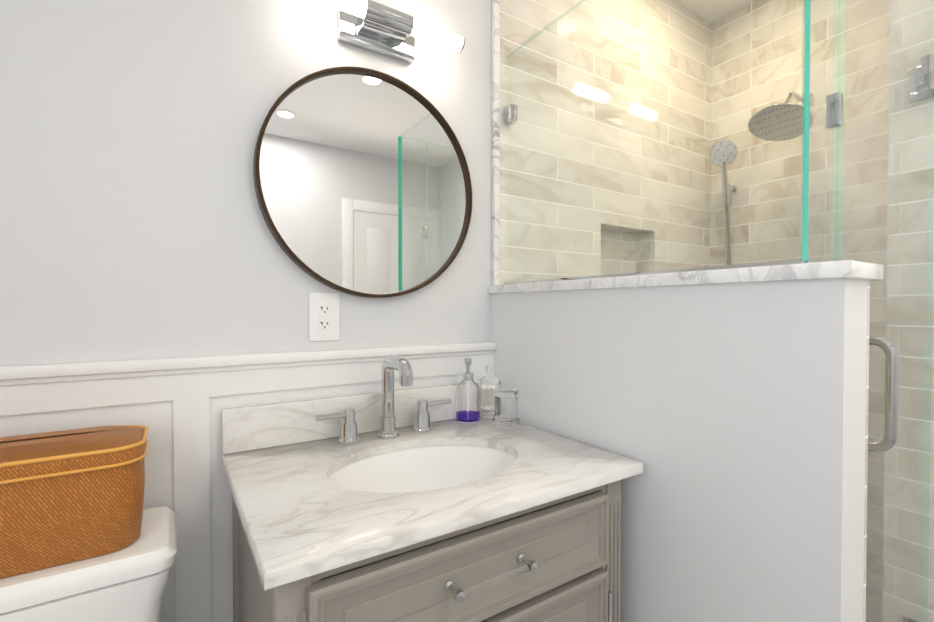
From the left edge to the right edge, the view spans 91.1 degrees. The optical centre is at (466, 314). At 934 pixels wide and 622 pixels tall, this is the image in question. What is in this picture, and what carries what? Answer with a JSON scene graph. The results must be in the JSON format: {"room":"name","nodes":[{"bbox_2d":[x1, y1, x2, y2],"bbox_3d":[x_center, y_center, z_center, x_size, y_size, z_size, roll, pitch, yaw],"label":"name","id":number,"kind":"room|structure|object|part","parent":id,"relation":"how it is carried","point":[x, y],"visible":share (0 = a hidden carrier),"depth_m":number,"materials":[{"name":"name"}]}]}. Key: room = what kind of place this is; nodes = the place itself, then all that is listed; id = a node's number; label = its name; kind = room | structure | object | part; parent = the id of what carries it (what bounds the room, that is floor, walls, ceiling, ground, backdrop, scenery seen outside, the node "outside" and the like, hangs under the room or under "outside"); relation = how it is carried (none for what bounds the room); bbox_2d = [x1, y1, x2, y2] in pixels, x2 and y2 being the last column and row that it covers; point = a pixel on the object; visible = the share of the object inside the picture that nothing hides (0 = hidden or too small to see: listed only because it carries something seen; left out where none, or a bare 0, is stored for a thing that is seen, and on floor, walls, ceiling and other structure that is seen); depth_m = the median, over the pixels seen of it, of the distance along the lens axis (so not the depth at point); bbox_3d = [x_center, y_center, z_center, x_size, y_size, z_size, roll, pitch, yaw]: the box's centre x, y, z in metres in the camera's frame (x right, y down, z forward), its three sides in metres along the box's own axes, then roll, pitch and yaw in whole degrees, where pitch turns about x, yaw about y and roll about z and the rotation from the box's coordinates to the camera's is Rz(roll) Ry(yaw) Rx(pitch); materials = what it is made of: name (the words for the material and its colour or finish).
{"room":"bathroom","nodes":[
{"label":"bathroom","id":0,"kind":"room"},
{"bbox_2d":[0,0,491,365],"bbox_3d":[-0.652,-0.070,1.037,1.700,2.530,0.134,-1,1,-33],"label":"wall","id":1,"kind":"structure","parent":0,"point":[133,225],"depth_m":1.06,"materials":[{"name":"paint"}]},
{"bbox_2d":[0,342,496,621],"bbox_3d":[-0.584,0.644,1.034,1.600,1.102,0.030,-1,1,-33],"label":"trim","id":2,"kind":"structure","parent":1,"relation":"attached to","point":[175,405],"depth_m":1.02,"materials":[{"name":"paint"}]},
{"bbox_2d":[309,292,339,340],"bbox_3d":[-0.366,0.005,1.178,0.079,0.124,0.009,-1,1,-33],"label":"outlet","id":3,"kind":"object","parent":1,"relation":"attached to","point":[324,316],"visible":1,"depth_m":1.18,"materials":[{"name":"white plastic"}]},
{"bbox_3d":[-0.245,-0.348,1.237,0.604,0.604,0.034,-1,1,-33],"label":"round mirror","id":4,"kind":"part","parent":1,"relation":"part of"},
{"bbox_2d":[314,0,464,63],"bbox_3d":[-0.220,-0.751,1.204,0.448,0.078,0.106,-1,1,-33],"label":"sconce","id":5,"kind":"object","parent":1,"relation":"attached to","point":[377,27],"visible":1,"depth_m":1.19,"materials":[{"name":"silver metal"}]},
{"bbox_2d":[499,0,711,284],"bbox_3d":[0.629,-0.082,1.880,1.359,2.530,0.112,-1,1,-33],"label":"wall","id":6,"kind":"structure","parent":0,"point":[522,22],"depth_m":1.73,"materials":[{"name":"tile"}]},
{"bbox_2d":[491,0,499,284],"bbox_3d":[0.091,-0.717,1.458,0.022,1.248,0.020,-1,1,-33],"label":"trim","id":7,"kind":"structure","parent":6,"relation":"attached to","point":[495,202],"depth_m":1.45,"materials":[{"name":"stone"}]},
{"bbox_2d":[488,260,882,621],"bbox_3d":[0.364,0.552,1.139,0.137,1.282,0.982,-1,1,-33],"label":"wall","id":8,"kind":"structure","parent":0,"point":[728,408],"depth_m":0.86,"materials":[{"name":"paint"}]},
{"bbox_2d":[504,0,933,621],"bbox_3d":[0.683,0.125,1.312,0.764,1.908,0.920,-1,1,-33],"label":"glass","id":9,"kind":"object","parent":8,"relation":"on","point":[920,84],"visible":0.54,"depth_m":1.02,"materials":[{"name":"teal"}]},
{"bbox_2d":[675,0,755,22],"bbox_3d":[0.645,-1.354,0.270,3.063,0.060,2.800,-1,1,-33],"label":"ceiling","id":10,"kind":"structure","parent":0,"point":[724,10],"depth_m":2.00,"materials":[{"name":"paint"}]},
{"bbox_2d":[710,0,890,621],"bbox_3d":[1.431,-0.081,1.790,0.112,2.530,0.935,-1,1,-33],"label":"wall","id":11,"kind":"structure","parent":0,"point":[740,214],"depth_m":1.85,"materials":[{"name":"tile"}]},
{"bbox_2d":[709,140,736,265],"bbox_3d":[1.170,-0.215,1.930,0.171,1.048,0.226,-1,1,-33],"label":"shower rail","id":12,"kind":"object","parent":11,"relation":"attached to","point":[714,155],"depth_m":1.97,"materials":[{"name":"silver metal"}]},
{"bbox_2d":[748,91,813,140],"bbox_3d":[1.211,-0.773,1.730,0.310,0.205,0.204,-1,1,-33],"label":"shower head","id":13,"kind":"object","parent":11,"relation":"attached to","point":[779,126],"depth_m":1.70},
{"bbox_2d":[883,0,933,621],"bbox_3d":[1.401,-0.074,1.318,0.451,2.530,0.175,-1,1,-33],"label":"wall","id":14,"kind":"structure","parent":0,"point":[929,614],"depth_m":1.23,"materials":[{"name":"tile"}]},
{"bbox_3d":[0.645,1.236,0.308,3.063,0.060,2.800,-1,1,-33],"label":"floor","id":15,"kind":"structure","parent":0,"visible":0},
{"bbox_2d":[0,506,176,621],"bbox_3d":[-0.631,0.804,0.567,0.468,0.796,0.707,-1,1,-33],"label":"toilet","id":16,"kind":"object","parent":15,"relation":"on","point":[128,583],"visible":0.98,"depth_m":0.75,"materials":[{"name":"white ceramic"}]},
{"bbox_2d":[0,425,147,578],"bbox_3d":[-0.761,0.307,0.762,0.379,0.192,0.183,-1,1,-33],"label":"basket","id":17,"kind":"object","parent":16,"relation":"on","point":[70,496],"visible":1,"depth_m":0.74,"materials":[{"name":"wicker"}]},
{"bbox_2d":[221,356,642,621],"bbox_3d":[-0.086,0.651,1.008,0.750,1.089,0.587,-1,1,-33],"label":"bathroom vanity","id":18,"kind":"object","parent":15,"relation":"on","point":[388,503],"visible":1,"depth_m":0.86,"materials":[{"name":"painted wood"},{"name":"chrome"},{"name":"marble"}]},
{"bbox_2d":[315,356,450,443],"bbox_3d":[-0.180,0.209,1.148,0.370,0.208,0.156,-1,1,-33],"label":"faucet","id":19,"kind":"object","parent":18,"relation":"on","point":[423,432],"depth_m":1.17,"materials":[{"name":"silver metal"}]},
{"bbox_2d":[455,358,480,423],"bbox_3d":[0.003,0.218,1.335,0.074,0.184,0.074,-1,1,-33],"label":"soap dispenser","id":20,"kind":"object","parent":18,"relation":"on","point":[467,401],"visible":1,"depth_m":1.31,"materials":[{"name":"clear glass"}]},
{"bbox_2d":[477,365,500,419],"bbox_3d":[0.067,0.230,1.382,0.074,0.160,0.074,-1,1,-33],"label":"apothecary jar","id":21,"kind":"object","parent":18,"relation":"on","point":[488,383],"visible":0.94,"depth_m":1.35,"materials":[{"name":"clear glass"}]},
{"bbox_2d":[492,388,519,426],"bbox_3d":[0.112,0.262,1.309,0.080,0.098,0.080,-1,1,-33],"label":"glass jar","id":22,"kind":"object","parent":18,"relation":"on","point":[506,407],"visible":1,"depth_m":1.28,"materials":[{"name":"clear glass"}]}
]}

